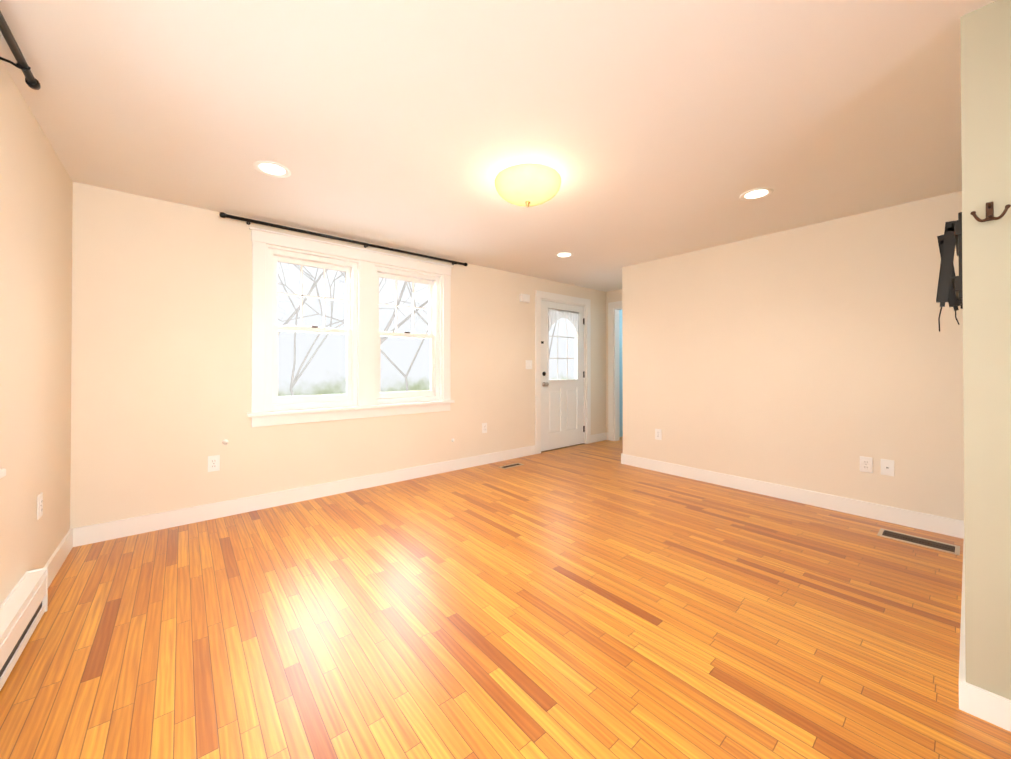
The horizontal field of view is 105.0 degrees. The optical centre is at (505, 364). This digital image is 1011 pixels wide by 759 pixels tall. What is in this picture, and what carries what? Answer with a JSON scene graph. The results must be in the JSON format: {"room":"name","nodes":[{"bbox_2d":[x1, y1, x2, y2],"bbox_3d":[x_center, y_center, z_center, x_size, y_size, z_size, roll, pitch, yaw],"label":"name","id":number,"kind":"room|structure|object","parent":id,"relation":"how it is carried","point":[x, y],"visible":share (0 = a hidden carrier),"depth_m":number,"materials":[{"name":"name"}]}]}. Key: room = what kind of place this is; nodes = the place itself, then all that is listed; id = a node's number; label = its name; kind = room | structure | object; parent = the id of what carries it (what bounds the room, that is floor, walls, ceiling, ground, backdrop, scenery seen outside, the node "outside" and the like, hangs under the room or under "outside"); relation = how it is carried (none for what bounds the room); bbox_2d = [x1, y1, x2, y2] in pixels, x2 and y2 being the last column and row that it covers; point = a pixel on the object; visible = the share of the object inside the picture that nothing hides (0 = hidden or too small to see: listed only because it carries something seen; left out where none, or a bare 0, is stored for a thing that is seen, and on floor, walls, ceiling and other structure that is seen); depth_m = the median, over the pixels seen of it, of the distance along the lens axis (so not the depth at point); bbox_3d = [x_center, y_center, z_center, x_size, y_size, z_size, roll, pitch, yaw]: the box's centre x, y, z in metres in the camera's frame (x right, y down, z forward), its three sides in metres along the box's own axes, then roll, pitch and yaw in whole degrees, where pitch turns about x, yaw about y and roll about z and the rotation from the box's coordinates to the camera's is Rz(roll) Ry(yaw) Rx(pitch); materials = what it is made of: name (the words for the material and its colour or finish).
{"room":"empty living room","nodes":[
{"label":"empty living room","id":0,"kind":"room"},
{"bbox_2d":[0,60,72,604],"bbox_3d":[-0.775,-0.020,-0.030,0.160,2.300,6.300,0,-1,-40],"label":"wall","id":1,"kind":"structure","parent":0,"point":[36,195],"depth_m":1.80,"materials":[{"name":"beige paint"}]},
{"bbox_2d":[0,468,5,478],"bbox_3d":[-1.258,-0.307,0.601,0.205,1.569,1.885,0,-1,-40],"label":"window","id":2,"kind":"structure","parent":1,"relation":"in","point":[2,472],"depth_m":1.36,"materials":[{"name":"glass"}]},
{"bbox_2d":[0,11,40,89],"bbox_3d":[-1.220,-1.123,0.713,0.089,0.039,2.156,0,-1,-40],"label":"curtain rod","id":3,"kind":"object","parent":1,"relation":"attached to","point":[31,81],"visible":1,"depth_m":1.41,"materials":[{"name":"black metal"}]},
{"bbox_2d":[0,567,47,690],"bbox_3d":[-0.704,1.020,0.055,0.066,0.202,4.454,0,-1,-40],"label":"baseboard heater","id":4,"kind":"object","parent":1,"relation":"attached to","point":[23,606],"visible":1,"depth_m":1.53,"materials":[{"name":"metal"}]},
{"bbox_2d":[37,492,42,519],"bbox_3d":[-2.280,0.693,1.900,0.009,0.116,0.072,0,-1,-40],"label":"electrical outlet","id":5,"kind":"object","parent":1,"relation":"attached to","point":[39,505],"visible":1,"depth_m":1.89,"materials":[{"name":"plastic"}]},
{"bbox_2d":[44,529,72,586],"bbox_3d":[-2.441,1.087,2.093,0.014,0.115,0.866,0,-1,-40],"label":"baseboard","id":6,"kind":"structure","parent":1,"relation":"attached to","point":[55,561],"depth_m":2.17,"materials":[{"name":"white wood"}]},
{"bbox_2d":[70,182,622,528],"bbox_3d":[0.095,0.014,4.904,7.820,2.300,0.160,0,-1,-40],"label":"wall","id":7,"kind":"structure","parent":0,"point":[161,363],"depth_m":2.87,"materials":[{"name":"beige paint"}]},
{"bbox_2d":[208,455,219,471],"bbox_3d":[-2.177,0.740,2.892,0.072,0.116,0.009,0,-1,-40],"label":"electrical outlet","id":8,"kind":"object","parent":7,"relation":"attached to","point":[213,463],"visible":1,"depth_m":2.89,"materials":[{"name":"plastic"}]},
{"bbox_2d":[72,432,606,546],"bbox_3d":[-0.579,1.101,4.221,5.600,0.115,0.014,0,-1,-40],"label":"baseboard","id":9,"kind":"structure","parent":7,"relation":"attached to","point":[94,533],"depth_m":3.11,"materials":[{"name":"white wood"}]},
{"bbox_2d":[219,212,467,265],"bbox_3d":[-1.285,-1.103,3.591,2.206,0.039,0.089,0,-1,-40],"label":"curtain rod","id":10,"kind":"object","parent":7,"relation":"attached to","point":[225,215],"visible":1,"depth_m":3.36,"materials":[{"name":"black metal"}]},
{"bbox_2d":[247,227,454,426],"bbox_3d":[-1.333,-0.286,3.671,1.875,1.569,0.205,0,-1,-40],"label":"window","id":11,"kind":"structure","parent":7,"relation":"in","point":[363,396],"depth_m":3.59,"materials":[{"name":"white wood"}]},
{"bbox_2d":[482,423,486,432],"bbox_3d":[-0.242,0.741,4.507,0.072,0.116,0.009,0,-1,-40],"label":"electrical outlet","id":12,"kind":"object","parent":7,"relation":"attached to","point":[484,427],"visible":1,"depth_m":4.50,"materials":[{"name":"plastic"}]},
{"bbox_2d":[519,293,529,302],"bbox_3d":[0.244,-0.837,4.902,0.150,0.100,0.042,0,-1,-40],"label":"box","id":13,"kind":"object","parent":7,"relation":"attached to","point":[525,298],"visible":1,"depth_m":4.87,"materials":[{"name":"plastic"}]},
{"bbox_2d":[526,360,531,368],"bbox_3d":[0.305,0.004,4.964,0.116,0.116,0.016,0,-1,-40],"label":"light switch","id":14,"kind":"object","parent":7,"relation":"attached to","point":[528,364],"visible":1,"depth_m":4.96,"materials":[{"name":"plastic"}]},
{"bbox_2d":[541,300,584,450],"bbox_3d":[0.820,0.152,5.405,0.909,2.002,0.116,0,-1,-40],"label":"front door","id":15,"kind":"structure","parent":7,"relation":"in","point":[562,412],"depth_m":5.39,"materials":[{"name":"white wood"}]},
{"bbox_2d":[535,290,590,453],"bbox_3d":[0.776,0.102,5.453,1.130,2.130,0.170,0,-1,-40],"label":"door frame","id":16,"kind":"structure","parent":7,"relation":"attached to","point":[565,299],"depth_m":5.37,"materials":[{"name":"white wood"}]},
{"bbox_2d":[0,0,996,291],"bbox_3d":[2.114,-1.228,2.495,7.820,0.150,6.460,0,-1,-40],"label":"ceiling","id":17,"kind":"structure","parent":0,"point":[648,130],"depth_m":1.78,"materials":[{"name":"paint"}]},
{"bbox_2d":[253,161,290,177],"bbox_3d":[-1.377,-1.150,2.289,0.192,0.006,0.192,0,-1,-40],"label":"recessed light","id":18,"kind":"object","parent":17,"relation":"in","point":[270,168],"visible":1,"depth_m":2.29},
{"bbox_2d":[495,163,560,206],"bbox_3d":[0.138,-1.060,2.394,0.410,0.184,0.410,0,-1,-40],"label":"dome ceiling light","id":19,"kind":"object","parent":17,"relation":"attached to","point":[528,184],"visible":1,"depth_m":2.27,"materials":[{"name":"beige glass"}]},
{"bbox_2d":[555,252,573,257],"bbox_3d":[0.613,-1.139,4.042,0.192,0.006,0.192,0,-1,-40],"label":"recessed light","id":20,"kind":"object","parent":17,"relation":"in","point":[564,254],"visible":1,"depth_m":4.03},
{"bbox_2d":[740,188,772,200],"bbox_3d":[1.696,-1.148,2.620,0.192,0.006,0.192,0,-1,-40],"label":"recessed light","id":21,"kind":"object","parent":17,"relation":"in","point":[756,194],"visible":1,"depth_m":2.62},
{"bbox_2d":[0,436,1010,758],"bbox_3d":[2.114,1.197,2.478,7.820,0.100,6.460,0,-1,-40],"label":"floor","id":22,"kind":"structure","parent":0,"point":[596,600],"depth_m":1.65,"materials":[{"name":"brown wood"}]},
{"bbox_2d":[499,463,523,468],"bbox_3d":[0.066,1.157,4.416,0.300,0.006,0.100,0,-1,-40],"label":"floor vent","id":23,"kind":"object","parent":22,"relation":"in","point":[511,465],"visible":1,"depth_m":4.42,"materials":[{"name":"brown metal"}]},
{"bbox_2d":[877,528,959,554],"bbox_3d":[2.671,1.144,2.514,0.170,0.006,0.360,0,-1,-40],"label":"floor vent","id":24,"kind":"object","parent":22,"relation":"in","point":[925,542],"visible":1,"depth_m":2.50,"materials":[{"name":"black metal"}]},
{"bbox_2d":[606,289,621,431],"bbox_3d":[1.937,0.019,5.678,0.120,2.300,1.015,0,-1,-40],"label":"wall","id":25,"kind":"structure","parent":0,"point":[614,296],"depth_m":6.01,"materials":[{"name":"beige paint"}]},
{"bbox_2d":[608,301,621,440],"bbox_3d":[1.945,0.109,5.654,0.138,2.120,0.960,0,-1,-40],"label":"trim","id":26,"kind":"structure","parent":25,"relation":"attached to","point":[613,381],"depth_m":5.93,"materials":[{"name":"white wood"}]},
{"bbox_2d":[622,191,963,520],"bbox_3d":[3.061,-0.002,2.616,0.120,2.300,5.125,0,-1,-40],"label":"wall","id":27,"kind":"structure","parent":0,"point":[822,357],"depth_m":3.18,"materials":[{"name":"beige paint"}]},
{"bbox_2d":[655,429,661,439],"bbox_3d":[1.653,0.759,4.195,0.009,0.116,0.072,0,-1,-40],"label":"electrical outlet","id":28,"kind":"object","parent":27,"relation":"attached to","point":[658,434],"visible":1,"depth_m":4.19,"materials":[{"name":"plastic"}]},
{"bbox_2d":[621,453,963,538],"bbox_3d":[2.189,1.097,3.548,0.014,0.115,2.593,0,-1,-40],"label":"baseboard","id":29,"kind":"structure","parent":27,"relation":"attached to","point":[929,522],"depth_m":3.15,"materials":[{"name":"white wood"}]},
{"bbox_2d":[860,456,872,472],"bbox_3d":[2.717,0.755,2.921,0.009,0.116,0.072,0,-1,-40],"label":"electrical outlet","id":30,"kind":"object","parent":27,"relation":"attached to","point":[866,464],"visible":1,"depth_m":2.92,"materials":[{"name":"plastic"}]},
{"bbox_2d":[881,459,893,475],"bbox_3d":[2.791,0.755,2.832,0.009,0.116,0.072,0,-1,-40],"label":"outlet","id":31,"kind":"object","parent":27,"relation":"attached to","point":[887,467],"visible":1,"depth_m":2.83,"materials":[{"name":"plastic"}]},
{"bbox_2d":[936,212,962,331],"bbox_3d":[1.935,-0.368,1.688,0.440,0.459,0.079,0,-1,-40],"label":"bracket","id":32,"kind":"object","parent":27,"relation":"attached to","point":[950,288],"visible":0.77,"depth_m":1.62,"materials":[{"name":"metal"}]},
{"bbox_2d":[960,0,1010,699],"bbox_3d":[2.314,-0.007,1.876,1.975,2.300,0.115,0,-1,-40],"label":"wall","id":33,"kind":"structure","parent":0,"point":[986,117],"depth_m":1.25,"materials":[{"name":"paint"}]},
{"bbox_2d":[959,533,1010,731],"bbox_3d":[2.309,1.098,1.863,1.990,0.090,0.145,0,-1,-40],"label":"baseboard","id":34,"kind":"structure","parent":33,"relation":"attached to","point":[987,706],"depth_m":1.25,"materials":[{"name":"white wood"}]},
{"bbox_2d":[970,201,1010,221],"bbox_3d":[1.537,-0.487,1.230,0.050,0.069,0.080,0,-1,-40],"label":"coat hook","id":35,"kind":"object","parent":33,"relation":"attached to","point":[989,211],"visible":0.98,"depth_m":1.24,"materials":[{"name":"brown metal"}]},
{"label":"outside","id":36,"kind":"structure","parent":0,"visible":0},
{"bbox_2d":[277,262,556,395],"bbox_3d":[-1.003,-1.197,5.358,8.812,5.338,1.305,0,-1,-40],"label":"bare tree","id":37,"kind":"object","parent":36,"point":[298,375],"depth_m":4.70,"materials":[{"name":"grey plant"}]},
{"bbox_2d":[277,262,574,396],"bbox_3d":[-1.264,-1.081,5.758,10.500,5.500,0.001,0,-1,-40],"label":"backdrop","id":38,"kind":"structure","parent":36,"point":[307,382],"depth_m":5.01,"materials":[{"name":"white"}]}
]}

